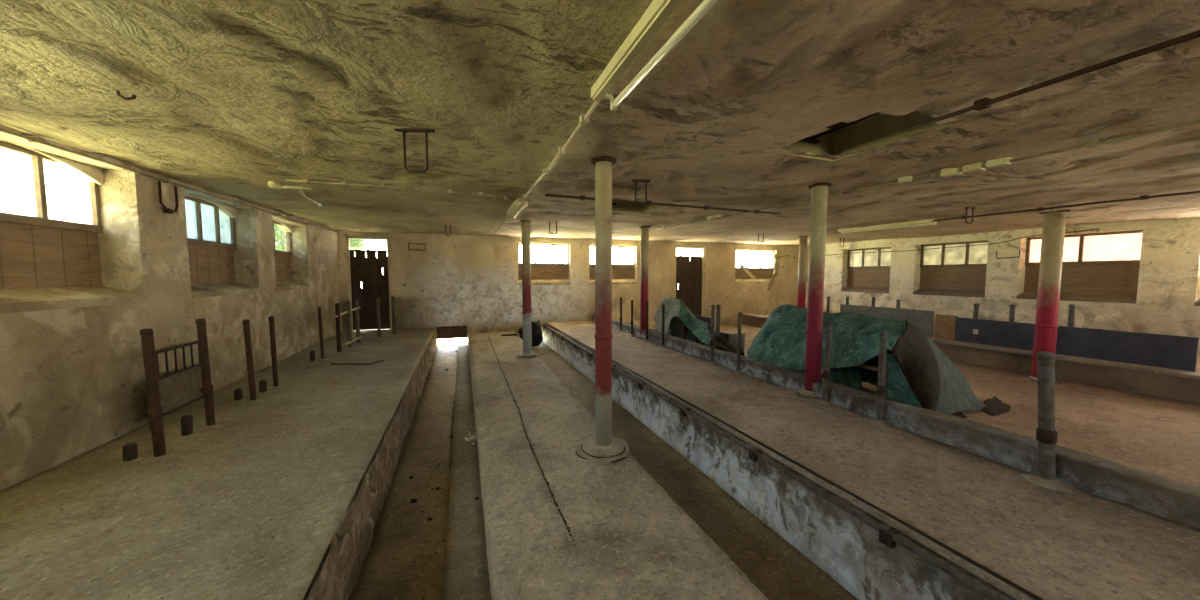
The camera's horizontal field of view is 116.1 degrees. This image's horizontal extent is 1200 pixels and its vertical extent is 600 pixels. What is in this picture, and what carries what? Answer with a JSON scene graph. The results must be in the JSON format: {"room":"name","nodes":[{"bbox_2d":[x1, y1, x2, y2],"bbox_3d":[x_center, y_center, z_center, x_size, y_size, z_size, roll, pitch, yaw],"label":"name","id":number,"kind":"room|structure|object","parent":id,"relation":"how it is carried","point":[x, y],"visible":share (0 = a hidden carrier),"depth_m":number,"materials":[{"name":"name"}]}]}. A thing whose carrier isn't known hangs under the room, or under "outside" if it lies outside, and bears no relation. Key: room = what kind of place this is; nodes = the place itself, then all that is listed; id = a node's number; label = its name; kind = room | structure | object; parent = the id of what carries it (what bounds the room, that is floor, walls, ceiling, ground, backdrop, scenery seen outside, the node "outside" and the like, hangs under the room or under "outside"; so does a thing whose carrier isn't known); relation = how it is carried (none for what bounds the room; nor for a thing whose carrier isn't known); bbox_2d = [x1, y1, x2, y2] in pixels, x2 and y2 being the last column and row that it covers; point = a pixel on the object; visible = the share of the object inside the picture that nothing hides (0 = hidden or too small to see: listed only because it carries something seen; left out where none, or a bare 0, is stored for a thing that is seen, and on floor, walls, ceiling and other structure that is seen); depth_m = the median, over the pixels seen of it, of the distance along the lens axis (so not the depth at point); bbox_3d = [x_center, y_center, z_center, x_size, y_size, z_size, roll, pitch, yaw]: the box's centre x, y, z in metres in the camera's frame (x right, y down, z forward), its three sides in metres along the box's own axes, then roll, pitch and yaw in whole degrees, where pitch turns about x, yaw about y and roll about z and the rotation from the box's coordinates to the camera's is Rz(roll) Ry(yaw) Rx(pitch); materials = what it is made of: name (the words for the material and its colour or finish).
{"room":"farm building","nodes":[
{"label":"farm building","id":0,"kind":"room"},
{"bbox_2d":[0,126,341,490],"bbox_3d":[-3.856,0.021,1.995,0.360,4.000,15.520,-1,4,-20],"label":"wall","id":1,"kind":"structure","parent":0,"point":[72,380],"depth_m":3.38,"materials":[{"name":"paint"}]},
{"bbox_2d":[0,139,145,313],"bbox_3d":[-4.096,-0.529,2.688,0.332,1.190,1.430,-1,4,-20],"label":"window","id":2,"kind":"structure","parent":1,"relation":"in","point":[46,264],"depth_m":2.88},
{"bbox_2d":[158,181,178,213],"bbox_3d":[-4.282,-1.007,3.726,0.070,0.290,0.242,-1,4,-20],"label":"wall bracket","id":3,"kind":"object","parent":1,"relation":"attached to","point":[167,210],"visible":1,"depth_m":3.69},
{"bbox_2d":[0,128,337,231],"bbox_3d":[-4.920,-1.327,5.413,0.047,0.134,7.300,-1,4,-20],"label":"pipe","id":4,"kind":"object","parent":1,"relation":"attached to","point":[33,139],"visible":1,"depth_m":3.20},
{"bbox_2d":[184,194,260,297],"bbox_3d":[-4.816,-0.655,4.640,0.332,1.190,1.460,-1,4,-20],"label":"window","id":5,"kind":"structure","parent":1,"relation":"in","point":[210,225],"depth_m":4.77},
{"bbox_2d":[273,220,309,290],"bbox_3d":[-5.480,-0.772,6.438,0.332,1.190,1.340,-1,4,-20],"label":"window","id":6,"kind":"structure","parent":1,"relation":"in","point":[282,232],"depth_m":6.70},
{"bbox_2d":[0,328,435,599],"bbox_3d":[-2.716,1.536,2.514,2.110,0.711,14.800,-1,4,-20],"label":"platform","id":7,"kind":"object","parent":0,"point":[44,549],"visible":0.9,"depth_m":2.28,"materials":[{"name":"concrete"}]},
{"bbox_2d":[118,442,141,465],"bbox_3d":[-3.424,1.116,2.720,0.124,0.145,0.115,2,4,27],"label":"pipe stub","id":8,"kind":"object","parent":7,"relation":"on","point":[130,450],"visible":0.97,"depth_m":2.71,"materials":[{"name":"black metal"}]},
{"bbox_2d":[139,328,176,465],"bbox_3d":[-3.247,0.697,2.724,0.196,0.982,0.216,-1,4,-20],"label":"post","id":9,"kind":"object","parent":7,"relation":"on","point":[155,411],"visible":0.99,"depth_m":2.71,"materials":[{"name":"metal"}]},
{"bbox_2d":[147,340,207,428],"bbox_3d":[-4.099,0.778,3.663,0.032,0.674,0.832,-1,4,-20],"label":"gate","id":10,"kind":"object","parent":7,"relation":"on","point":[178,389],"visible":0.59,"depth_m":3.62,"materials":[{"name":"black metal"}]},
{"bbox_2d":[178,415,195,437],"bbox_3d":[-3.488,1.068,3.152,0.124,0.184,0.115,2,4,27],"label":"pipe stub","id":11,"kind":"object","parent":7,"relation":"on","point":[186,420],"visible":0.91,"depth_m":3.14,"materials":[{"name":"black metal"}]},
{"bbox_2d":[196,318,223,431],"bbox_3d":[-3.455,0.655,3.286,0.187,0.992,0.207,-1,4,-20],"label":"post","id":12,"kind":"object","parent":7,"relation":"on","point":[207,386],"visible":0.98,"depth_m":3.27,"materials":[{"name":"metal"}]},
{"bbox_2d":[231,388,244,402],"bbox_3d":[-3.911,1.030,4.040,0.124,0.145,0.115,2,4,27],"label":"pipe stub","id":13,"kind":"object","parent":7,"relation":"on","point":[238,392],"visible":1,"depth_m":4.02,"materials":[{"name":"black metal"}]},
{"bbox_2d":[242,320,262,405],"bbox_3d":[-3.704,0.657,3.964,0.169,0.902,0.187,-1,4,-20],"label":"post","id":14,"kind":"object","parent":7,"relation":"on","point":[246,323],"visible":1,"depth_m":3.95,"materials":[{"name":"metal"}]},
{"bbox_2d":[257,380,268,393],"bbox_3d":[-3.898,1.007,4.321,0.124,0.155,0.115,2,4,27],"label":"pipe stub","id":15,"kind":"object","parent":7,"relation":"on","point":[263,383],"visible":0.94,"depth_m":4.30,"materials":[{"name":"black metal"}]},
{"bbox_2d":[268,316,283,389],"bbox_3d":[-3.883,0.635,4.452,0.160,0.882,0.177,-1,4,-20],"label":"post","id":16,"kind":"object","parent":7,"relation":"on","point":[271,318],"visible":0.99,"depth_m":4.44,"materials":[{"name":"metal"}]},
{"bbox_2d":[308,351,316,362],"bbox_3d":[-4.532,0.891,5.895,0.124,0.184,0.115,2,4,27],"label":"pipe stub","id":17,"kind":"object","parent":7,"relation":"on","point":[312,353],"visible":0.99,"depth_m":5.87,"materials":[{"name":"black metal"}]},
{"bbox_2d":[318,307,327,361],"bbox_3d":[-4.440,0.543,5.961,0.142,0.872,0.157,-1,4,-20],"label":"post","id":18,"kind":"object","parent":7,"relation":"on","point":[319,308],"visible":1,"depth_m":5.95,"materials":[{"name":"metal"}]},
{"bbox_2d":[335,303,341,351],"bbox_3d":[-4.625,0.490,6.611,0.073,0.870,0.073,-1,4,-20],"label":"post","id":19,"kind":"object","parent":7,"relation":"on","point":[337,305],"visible":0.98,"depth_m":6.59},
{"bbox_2d":[346,301,352,346],"bbox_3d":[-4.748,0.459,7.087,0.073,0.870,0.073,-1,4,-20],"label":"post","id":20,"kind":"object","parent":7,"relation":"on","point":[348,303],"visible":0.98,"depth_m":7.07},
{"bbox_2d":[355,300,359,342],"bbox_3d":[-4.902,0.428,7.562,0.073,0.870,0.073,-1,4,-20],"label":"post","id":21,"kind":"object","parent":7,"relation":"on","point":[356,301],"visible":0.97,"depth_m":7.54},
{"bbox_2d":[331,359,383,364],"bbox_3d":[-3.719,0.969,5.713,0.715,0.019,0.251,-1,4,-20],"label":"rod","id":22,"kind":"object","parent":7,"relation":"on","point":[383,359],"visible":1,"depth_m":5.67,"materials":[{"name":"black metal"}]},
{"bbox_2d":[306,330,436,599],"bbox_3d":[-1.715,1.472,2.880,0.060,0.590,14.800,-1,4,-20],"label":"low wall","id":23,"kind":"structure","parent":7,"relation":"attached to","point":[339,575],"depth_m":2.55,"materials":[{"name":"concrete"}]},
{"bbox_2d":[376,298,380,336],"bbox_3d":[-4.892,0.384,8.257,0.073,0.870,0.073,-1,4,-20],"label":"post","id":24,"kind":"object","parent":7,"relation":"on","point":[377,299],"visible":0.99,"depth_m":8.24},
{"bbox_2d":[391,297,395,333],"bbox_3d":[-4.778,0.357,8.671,0.073,0.870,0.073,-1,4,-20],"label":"post","id":25,"kind":"object","parent":7,"relation":"on","point":[393,298],"visible":1,"depth_m":8.65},
{"bbox_2d":[348,346,457,599],"bbox_3d":[-1.407,1.767,3.012,0.680,0.186,14.800,-1,4,-20],"label":"floor","id":26,"kind":"structure","parent":0,"point":[385,563],"depth_m":2.98,"materials":[{"name":"concrete"}]},
{"bbox_2d":[443,344,491,599],"bbox_3d":[-1.111,1.742,3.120,0.270,0.220,14.800,-1,4,-20],"label":"ledge","id":27,"kind":"object","parent":26,"relation":"on","point":[466,564],"visible":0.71,"depth_m":2.93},
{"bbox_2d":[464,428,476,444],"bbox_3d":[-1.469,1.551,4.258,0.156,0.025,0.447,-1,4,-20],"label":"crumbs","id":28,"kind":"object","parent":27,"relation":"on","point":[471,437],"visible":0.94,"depth_m":4.21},
{"bbox_2d":[0,336,1060,598],"bbox_3d":[-1.509,1.250,5.546,6.133,0.534,9.342,-1,4,-20],"label":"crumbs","id":29,"kind":"object","parent":26,"relation":"on","point":[227,568],"visible":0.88,"depth_m":2.89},
{"bbox_2d":[338,230,798,346],"bbox_3d":[0.566,-0.604,11.682,14.650,4.000,0.360,-1,4,-20],"label":"wall","id":30,"kind":"structure","parent":0,"point":[472,281],"depth_m":10.42,"materials":[{"name":"paint"}]},
{"bbox_2d":[346,236,391,330],"bbox_3d":[-5.707,-0.400,9.294,0.920,2.300,0.120,-1,4,-20],"label":"door","id":31,"kind":"structure","parent":30,"relation":"in","point":[368,271],"depth_m":9.28,"materials":[{"name":"brown wood"}]},
{"bbox_2d":[408,243,425,250],"bbox_3d":[-4.654,-1.348,9.510,0.400,0.180,0.030,-1,4,-20],"label":"wall plate","id":32,"kind":"object","parent":30,"relation":"attached to","point":[411,246],"visible":1,"depth_m":9.51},
{"bbox_2d":[436,325,466,338],"bbox_3d":[-3.945,0.857,9.973,0.770,0.345,0.040,-1,4,-20],"label":"board","id":33,"kind":"object","parent":30,"relation":"attached to","point":[445,332],"visible":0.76,"depth_m":9.95,"materials":[{"name":"brown wood"}]},
{"bbox_2d":[518,243,569,284],"bbox_3d":[-1.604,-1.025,10.746,1.490,1.180,0.182,-1,4,-20],"label":"window","id":34,"kind":"structure","parent":30,"relation":"in","point":[551,273],"depth_m":10.82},
{"bbox_2d":[589,245,636,284],"bbox_3d":[0.386,-1.072,11.478,1.552,1.180,0.182,-1,4,-20],"label":"window","id":35,"kind":"structure","parent":30,"relation":"in","point":[621,273],"depth_m":11.60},
{"bbox_2d":[675,247,704,315],"bbox_3d":[2.954,-0.431,12.489,1.140,2.650,0.120,-1,4,-20],"label":"door","id":36,"kind":"structure","parent":30,"relation":"in","point":[689,270],"depth_m":12.51,"materials":[{"name":"brown wood"}]},
{"bbox_2d":[735,249,775,282],"bbox_3d":[5.523,-1.194,13.366,1.800,1.180,0.182,-1,4,-20],"label":"window","id":37,"kind":"structure","parent":30,"relation":"in","point":[762,275],"depth_m":13.44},
{"bbox_2d":[739,264,755,279],"bbox_3d":[5.262,-0.980,13.306,0.736,0.612,0.030,-1,4,-20],"label":"plank","id":38,"kind":"object","parent":37,"relation":"attached to","point":[744,269],"visible":0.93,"depth_m":13.29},
{"bbox_2d":[767,254,779,290],"bbox_3d":[6.285,-1.010,13.541,0.554,1.331,0.066,-1,4,-20],"label":"curtain","id":39,"kind":"object","parent":30,"relation":"hanging from","point":[776,263],"visible":1,"depth_m":13.54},
{"bbox_2d":[0,0,1199,244],"bbox_3d":[3.187,-1.284,4.511,14.690,0.305,14.840,-1,4,-20],"label":"ceiling","id":40,"kind":"structure","parent":0,"point":[233,98],"depth_m":2.10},
{"bbox_2d":[115,90,135,99],"bbox_3d":[-2.447,-1.067,1.930,0.079,0.072,0.014,-1,4,-20],"label":"ceiling hook","id":41,"kind":"object","parent":40,"relation":"attached to","point":[117,92],"visible":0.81,"depth_m":1.93,"materials":[{"name":"black metal"}]},
{"bbox_2d":[267,181,321,206],"bbox_3d":[-3.439,-1.208,4.289,0.345,0.139,0.749,-1,4,-20],"label":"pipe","id":42,"kind":"object","parent":40,"relation":"attached to","point":[272,184],"visible":0.95,"depth_m":4.02,"materials":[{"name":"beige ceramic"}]},
{"bbox_2d":[285,178,515,200],"bbox_3d":[-2.051,-1.228,4.151,2.306,0.051,0.222,-2,4,-28],"label":"conduit","id":43,"kind":"object","parent":40,"relation":"attached to","point":[304,180],"visible":1,"depth_m":4.01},
{"bbox_2d":[394,128,434,172],"bbox_3d":[-1.224,-0.996,2.483,0.246,0.299,0.045,0,4,-3],"label":"hanger","id":44,"kind":"object","parent":40,"relation":"hanging from","point":[403,130],"visible":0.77,"depth_m":2.48,"materials":[{"name":"black metal"}]},
{"bbox_2d":[507,198,527,217],"bbox_3d":[-1.206,-1.314,5.397,0.136,0.129,1.200,-1,4,-20],"label":"lamp","id":45,"kind":"object","parent":40,"relation":"attached to","point":[515,204],"visible":0.96,"depth_m":5.17,"materials":[{"name":"beige plastic"}]},
{"bbox_2d":[520,101,599,201],"bbox_3d":[-0.496,-1.163,3.378,0.060,0.078,3.091,-1,4,-19],"label":"conduit","id":46,"kind":"object","parent":40,"relation":"attached to","point":[584,118],"visible":0.94,"depth_m":2.62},
{"bbox_2d":[583,202,662,213],"bbox_3d":[0.392,-1.484,5.506,1.080,0.229,0.960,-1,4,-20],"label":"ceiling hatch","id":47,"kind":"object","parent":40,"relation":"in","point":[623,207],"depth_m":5.99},
{"bbox_2d":[632,179,649,203],"bbox_3d":[0.426,-1.127,3.891,0.187,0.259,0.045,0,4,-3],"label":"hanger","id":48,"kind":"object","parent":40,"relation":"hanging from","point":[635,181],"visible":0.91,"depth_m":3.88,"materials":[{"name":"black metal"}]},
{"bbox_2d":[591,0,717,111],"bbox_3d":[0.280,-0.979,1.220,0.136,0.134,1.510,-1,4,-20],"label":"lamp","id":49,"kind":"object","parent":40,"relation":"attached to","point":[658,12],"visible":0.99,"depth_m":1.45,"materials":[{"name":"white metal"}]},
{"bbox_2d":[545,194,780,214],"bbox_3d":[1.086,-1.302,5.150,3.753,0.063,0.062,-2,4,-22],"label":"conduit","id":50,"kind":"object","parent":40,"relation":"attached to","point":[581,197],"visible":0.92,"depth_m":5.04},
{"bbox_2d":[780,107,974,161],"bbox_3d":[1.773,-1.251,2.603,0.800,0.229,0.940,-1,4,-20],"label":"ceiling hatch","id":51,"kind":"object","parent":40,"relation":"attached to","point":[881,129],"depth_m":2.88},
{"bbox_2d":[799,112,880,143],"bbox_3d":[1.680,-1.263,2.568,0.500,0.040,0.860,-1,4,-20],"label":"hatch grating","id":52,"kind":"object","parent":51,"relation":"attached to","point":[812,139],"visible":0.12,"depth_m":2.80,"materials":[{"name":"black metal"}]},
{"bbox_2d":[838,219,936,233],"bbox_3d":[5.700,-1.480,7.562,0.136,0.138,1.800,-1,4,-20],"label":"lamp","id":53,"kind":"object","parent":40,"relation":"attached to","point":[927,221],"visible":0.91,"depth_m":7.38,"materials":[{"name":"beige plastic"}]},
{"bbox_2d":[654,120,1199,229],"bbox_3d":[2.758,-1.237,4.356,0.161,0.152,8.402,-1,4,-21],"label":"conduit","id":54,"kind":"object","parent":40,"relation":"attached to","point":[1092,143],"visible":0.95,"depth_m":2.86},
{"bbox_2d":[707,214,722,219],"bbox_3d":[1.951,-1.415,6.369,0.060,0.055,0.350,-1,4,-20],"label":"junction box","id":55,"kind":"object","parent":54,"relation":"attached to","point":[717,215],"visible":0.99,"depth_m":6.33,"materials":[{"name":"beige"}]},
{"bbox_2d":[898,176,912,182],"bbox_3d":[3.030,-1.199,3.711,0.060,0.060,0.100,-1,4,-20],"label":"junction box","id":56,"kind":"object","parent":54,"relation":"attached to","point":[905,179],"visible":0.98,"depth_m":3.69,"materials":[{"name":"beige"}]},
{"bbox_2d":[940,157,1011,176],"bbox_3d":[3.245,-1.158,3.243,0.090,0.072,0.450,-1,4,-20],"label":"junction box","id":57,"kind":"object","parent":54,"relation":"attached to","point":[947,172],"visible":0.69,"depth_m":3.21,"materials":[{"name":"beige plastic"}]},
{"bbox_2d":[964,207,975,223],"bbox_3d":[5.478,-1.258,5.544,0.152,0.249,0.045,0,4,-3],"label":"hanger","id":58,"kind":"object","parent":40,"relation":"hanging from","point":[966,208],"visible":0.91,"depth_m":5.54,"materials":[{"name":"black metal"}]},
{"bbox_2d":[907,30,1199,130],"bbox_3d":[2.285,-0.995,1.314,0.060,0.066,2.201,-1,4,-19],"label":"conduit","id":59,"kind":"object","parent":40,"relation":"attached to","point":[984,103],"visible":1,"depth_m":1.72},
{"bbox_2d":[933,190,1199,221],"bbox_3d":[6.376,-1.318,5.419,0.063,0.074,2.705,-1,4,-17],"label":"conduit","id":60,"kind":"object","parent":40,"relation":"attached to","point":[1144,197],"visible":0.96,"depth_m":5.02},
{"bbox_2d":[468,331,767,599],"bbox_3d":[-0.421,1.583,3.364,1.230,0.507,14.800,-1,4,-20],"label":"floor","id":61,"kind":"structure","parent":0,"point":[641,552],"depth_m":2.46,"materials":[{"name":"concrete"}]},
{"bbox_2d":[515,221,538,358],"bbox_3d":[-1.402,-0.196,7.155,0.440,2.629,0.426,1,4,21],"label":"column","id":62,"kind":"structure","parent":61,"relation":"on","point":[527,353],"depth_m":7.10,"materials":[{"name":"metal"}]},
{"bbox_2d":[488,335,575,545],"bbox_3d":[-1.554,1.172,5.977,0.045,0.034,8.185,-1,4,-20],"label":"filling","id":63,"kind":"object","parent":61,"relation":"on","point":[547,482],"visible":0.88,"depth_m":3.01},
{"bbox_2d":[576,156,630,463],"bbox_3d":[0.033,0.086,3.271,0.492,2.568,0.476,1,4,21],"label":"column","id":64,"kind":"structure","parent":61,"relation":"on","point":[601,448],"depth_m":3.21,"materials":[{"name":"metal"}]},
{"bbox_2d":[488,340,718,578],"bbox_3d":[-1.261,1.180,5.660,1.174,0.013,9.096,-1,4,-20],"label":"gravel","id":65,"kind":"object","parent":61,"relation":"on","point":[584,542],"visible":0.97,"depth_m":2.19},
{"bbox_2d":[532,342,857,599],"bbox_3d":[0.526,1.715,3.723,0.800,0.197,14.800,-1,4,-20],"label":"floor","id":66,"kind":"structure","parent":0,"point":[755,548],"depth_m":2.93,"materials":[{"name":"concrete"}]},
{"bbox_2d":[518,320,542,346],"bbox_3d":[-1.843,0.877,9.965,0.651,0.664,0.646,-1,4,-20],"label":"sack","id":67,"kind":"object","parent":66,"relation":"on","point":[537,337],"visible":0.66,"depth_m":9.78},
{"bbox_2d":[541,324,1016,599],"bbox_3d":[0.918,1.471,3.851,0.115,0.668,14.800,-1,4,-20],"label":"wall","id":68,"kind":"structure","parent":0,"point":[850,551],"depth_m":2.54,"materials":[{"name":"concrete"}]},
{"bbox_2d":[542,323,1043,599],"bbox_3d":[0.909,1.131,3.826,0.176,0.078,14.700,-1,4,-20],"label":"curb","id":69,"kind":"object","parent":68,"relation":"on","point":[888,537],"visible":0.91,"depth_m":2.18,"materials":[{"name":"concrete"}]},
{"bbox_2d":[544,321,1199,599],"bbox_3d":[1.643,1.432,4.117,1.460,0.711,14.800,-1,4,-20],"label":"platform","id":70,"kind":"object","parent":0,"point":[1088,546],"visible":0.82,"depth_m":2.29,"materials":[{"name":"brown concrete"}]},
{"bbox_2d":[618,297,623,331],"bbox_3d":[0.508,0.361,9.011,0.168,0.842,0.185,-1,4,-20],"label":"post","id":71,"kind":"object","parent":70,"relation":"on","point":[620,319],"visible":0.99,"depth_m":9.00,"materials":[{"name":"brown metal"}]},
{"bbox_2d":[629,300,634,336],"bbox_3d":[0.724,0.409,8.427,0.168,0.822,0.185,-1,4,-20],"label":"post","id":72,"kind":"object","parent":70,"relation":"on","point":[632,334],"visible":1,"depth_m":8.41,"materials":[{"name":"brown metal"}]},
{"bbox_2d":[636,226,650,338],"bbox_3d":[0.968,-0.365,8.127,0.337,2.441,0.326,1,4,21],"label":"column","id":73,"kind":"structure","parent":70,"relation":"on","point":[644,229],"depth_m":8.05,"materials":[{"name":"metal"}]},
{"bbox_2d":[644,301,649,341],"bbox_3d":[0.978,0.443,7.741,0.168,0.842,0.185,-1,4,-20],"label":"post","id":74,"kind":"object","parent":70,"relation":"on","point":[647,302],"visible":1,"depth_m":7.72,"materials":[{"name":"brown metal"}]},
{"bbox_2d":[659,304,666,347],"bbox_3d":[1.206,0.493,7.123,0.157,0.822,0.174,-1,4,-20],"label":"post","id":75,"kind":"object","parent":70,"relation":"on","point":[663,305],"visible":1,"depth_m":7.11,"materials":[{"name":"brown metal"}]},
{"bbox_2d":[707,305,717,364],"bbox_3d":[1.723,0.534,5.717,0.173,0.922,0.191,-1,4,-20],"label":"post","id":76,"kind":"object","parent":70,"relation":"on","point":[712,342],"visible":1,"depth_m":5.70,"materials":[{"name":"grey metal"}]},
{"bbox_2d":[733,312,743,374],"bbox_3d":[1.924,0.599,5.178,0.162,0.862,0.179,-1,4,-20],"label":"post","id":77,"kind":"object","parent":70,"relation":"on","point":[737,371],"visible":0.98,"depth_m":5.17,"materials":[{"name":"grey metal"}]},
{"bbox_2d":[794,182,831,400],"bbox_3d":[2.408,-0.078,4.170,0.388,2.379,0.376,1,4,21],"label":"column","id":78,"kind":"structure","parent":70,"relation":"on","point":[814,328],"depth_m":4.11,"materials":[{"name":"metal"}]},
{"bbox_2d":[818,322,833,405],"bbox_3d":[2.384,0.669,3.930,0.168,0.882,0.185,-1,4,-20],"label":"post","id":79,"kind":"object","parent":70,"relation":"on","point":[826,373],"visible":1,"depth_m":3.92,"materials":[{"name":"grey metal"}]},
{"bbox_2d":[869,330,892,427],"bbox_3d":[2.577,0.713,3.408,0.173,0.862,0.191,-1,4,-20],"label":"post","id":80,"kind":"object","parent":70,"relation":"on","point":[879,421],"visible":1,"depth_m":3.41,"materials":[{"name":"grey metal"}]},
{"bbox_2d":[592,315,1199,529],"bbox_3d":[2.420,1.330,4.397,0.235,0.878,14.800,-1,4,-20],"label":"kerb","id":81,"kind":"object","parent":70,"relation":"on","point":[1157,494],"visible":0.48,"depth_m":2.77,"materials":[{"name":"concrete"}]},
{"bbox_2d":[1021,351,1073,493],"bbox_3d":[2.940,0.776,2.421,0.241,0.862,0.266,-1,4,-20],"label":"post","id":82,"kind":"object","parent":70,"relation":"on","point":[1046,434],"visible":1,"depth_m":2.43,"materials":[{"name":"grey metal"}]},
{"bbox_2d":[651,324,1199,486],"bbox_3d":[5.021,1.524,5.370,5.340,0.366,14.800,-1,4,-20],"label":"floor","id":83,"kind":"structure","parent":0,"point":[1157,435],"depth_m":4.46,"materials":[{"name":"concrete"}]},
{"bbox_2d":[654,296,744,355],"bbox_3d":[2.056,0.588,7.579,1.082,1.196,3.507,-1,4,-12],"label":"tarpaulin","id":84,"kind":"object","parent":83,"relation":"on","point":[677,314],"visible":0.75,"depth_m":8.20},
{"bbox_2d":[686,315,715,347],"bbox_3d":[2.132,0.768,8.019,0.548,0.847,0.850,-1,4,-20],"label":"sawhorse","id":85,"kind":"object","parent":83,"relation":"on","point":[707,320],"visible":0.2,"depth_m":7.82,"materials":[{"name":"brown wood"}]},
{"bbox_2d":[716,304,719,349],"bbox_3d":[2.146,0.679,6.806,0.223,1.192,0.246,-1,4,-20],"label":"post","id":86,"kind":"object","parent":83,"relation":"on","point":[717,305],"visible":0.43,"depth_m":6.78,"materials":[{"name":"grey metal"}]},
{"bbox_2d":[720,331,745,352],"bbox_3d":[2.748,0.934,7.803,0.430,0.530,0.350,-1,4,-20],"label":"crate","id":87,"kind":"object","parent":83,"relation":"on","point":[730,337],"visible":0.52,"depth_m":7.68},
{"bbox_2d":[797,236,808,307],"bbox_3d":[5.559,-0.354,10.306,0.300,2.799,0.300,-1,4,-20],"label":"column","id":88,"kind":"structure","parent":83,"relation":"on","point":[802,265],"depth_m":10.21,"materials":[{"name":"red paint"}]},
{"bbox_2d":[839,355,922,407],"bbox_3d":[3.226,1.058,4.570,0.680,0.698,1.200,-1,4,-20],"label":"trestle table","id":89,"kind":"object","parent":83,"relation":"on","point":[872,364],"visible":0.02,"depth_m":4.21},
{"bbox_2d":[829,368,861,389],"bbox_3d":[2.977,1.058,4.556,0.407,0.487,0.162,2,4,33],"label":"flap","id":90,"kind":"object","parent":89,"relation":"hanging from","point":[849,377],"visible":0.38,"depth_m":4.52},
{"bbox_2d":[747,304,987,413],"bbox_3d":[3.330,0.723,5.550,3.120,1.203,3.334,-3,5,-40],"label":"tarpaulin","id":91,"kind":"object","parent":89,"relation":"on","point":[933,378],"visible":0.79,"depth_m":4.39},
{"bbox_2d":[886,353,920,407],"bbox_3d":[3.153,0.831,3.789,0.314,0.566,0.320,-1,4,-20],"label":"flap","id":92,"kind":"object","parent":91,"relation":"hanging from","point":[899,390],"visible":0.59,"depth_m":3.80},
{"bbox_2d":[949,412,966,418],"bbox_3d":[4.318,1.386,4.555,0.223,0.020,0.708,3,5,42],"label":"scrap","id":93,"kind":"object","parent":83,"relation":"on","point":[958,414],"visible":0.36,"depth_m":4.54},
{"bbox_2d":[983,396,1009,416],"bbox_3d":[5.142,1.369,4.850,1.144,0.016,0.244,-4,5,-44],"label":"scrap","id":94,"kind":"object","parent":83,"relation":"on","point":[995,405],"visible":0.99,"depth_m":4.81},
{"bbox_2d":[1025,210,1070,383],"bbox_3d":[7.161,-0.030,5.971,0.362,2.751,0.351,1,4,21],"label":"column","id":95,"kind":"structure","parent":83,"relation":"on","point":[1053,232],"depth_m":5.90,"materials":[{"name":"metal"}]},
{"bbox_2d":[742,315,1199,403],"bbox_3d":[7.634,1.297,6.320,0.310,0.697,14.800,-1,4,-20],"label":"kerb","id":96,"kind":"object","parent":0,"point":[1146,383],"visible":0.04,"depth_m":5.83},
{"bbox_2d":[742,313,1199,379],"bbox_3d":[7.489,0.930,6.242,0.280,0.050,14.600,-1,4,-20],"label":"ledge","id":97,"kind":"object","parent":96,"relation":"on","point":[1164,371],"visible":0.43,"depth_m":5.85,"materials":[{"name":"brown concrete"}]},
{"bbox_2d":[840,304,934,336],"bbox_3d":[6.672,0.450,8.863,0.056,0.561,2.070,-1,4,-20],"label":"board","id":98,"kind":"object","parent":97,"relation":"on","point":[923,319],"visible":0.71,"depth_m":8.46,"materials":[{"name":"grey paint"}]},
{"bbox_2d":[954,317,1198,371],"bbox_3d":[7.610,0.661,6.291,0.048,0.470,2.640,-1,4,-20],"label":"board","id":99,"kind":"object","parent":97,"relation":"on","point":[1147,349],"visible":0.9,"depth_m":5.83,"materials":[{"name":"blue paint"}]},
{"bbox_2d":[934,314,957,339],"bbox_3d":[7.115,0.555,7.698,0.020,0.500,0.370,-1,4,-20],"label":"sheet","id":100,"kind":"object","parent":99,"relation":"attached to","point":[944,324],"visible":1,"depth_m":7.70,"materials":[{"name":"wood"}]},
{"bbox_2d":[973,303,978,343],"bbox_3d":[7.340,0.478,7.315,0.078,0.823,0.078,-1,4,-20],"label":"post","id":101,"kind":"object","parent":96,"relation":"on","point":[976,305],"visible":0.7,"depth_m":7.28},
{"bbox_2d":[1007,304,1015,347],"bbox_3d":[7.515,0.500,6.838,0.078,0.841,0.078,-1,4,-20],"label":"post","id":102,"kind":"object","parent":96,"relation":"on","point":[1012,306],"visible":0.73,"depth_m":6.80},
{"bbox_2d":[1067,304,1075,355],"bbox_3d":[7.761,0.517,6.170,0.078,0.893,0.078,-1,4,-20],"label":"post","id":103,"kind":"object","parent":96,"relation":"on","point":[1072,307],"visible":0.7,"depth_m":6.13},
{"bbox_2d":[755,314,1199,372],"bbox_3d":[8.920,1.274,6.793,2.470,0.682,14.800,-1,4,-20],"label":"platform","id":104,"kind":"object","parent":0,"point":[1198,357],"visible":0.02,"depth_m":6.17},
{"bbox_2d":[805,217,1199,355],"bbox_3d":[10.229,-0.313,7.174,0.360,4.000,15.520,-1,4,-20],"label":"wall","id":105,"kind":"structure","parent":0,"point":[1168,290],"depth_m":8.31,"materials":[{"name":"paint"}]},
{"bbox_2d":[841,247,890,292],"bbox_3d":[8.476,-0.939,11.826,0.332,1.390,1.500,-1,4,-20],"label":"window","id":106,"kind":"structure","parent":105,"relation":"in","point":[867,272],"depth_m":11.88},
{"bbox_2d":[913,240,987,296],"bbox_3d":[9.217,-0.809,9.818,0.332,1.390,1.552,-1,4,-20],"label":"window","id":107,"kind":"structure","parent":105,"relation":"in","point":[953,271],"depth_m":9.83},
{"bbox_2d":[825,229,1099,255],"bbox_3d":[8.545,-1.480,10.810,0.052,0.297,7.368,-1,4,-21],"label":"cable","id":108,"kind":"object","parent":105,"relation":"attached to","point":[1091,229],"visible":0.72,"depth_m":9.27,"materials":[{"name":"black metal"}]},
{"bbox_2d":[1016,230,1142,303],"bbox_3d":[9.959,-0.680,7.809,0.332,1.390,1.620,-1,4,-20],"label":"window","id":109,"kind":"structure","parent":105,"relation":"in","point":[1096,267],"depth_m":7.64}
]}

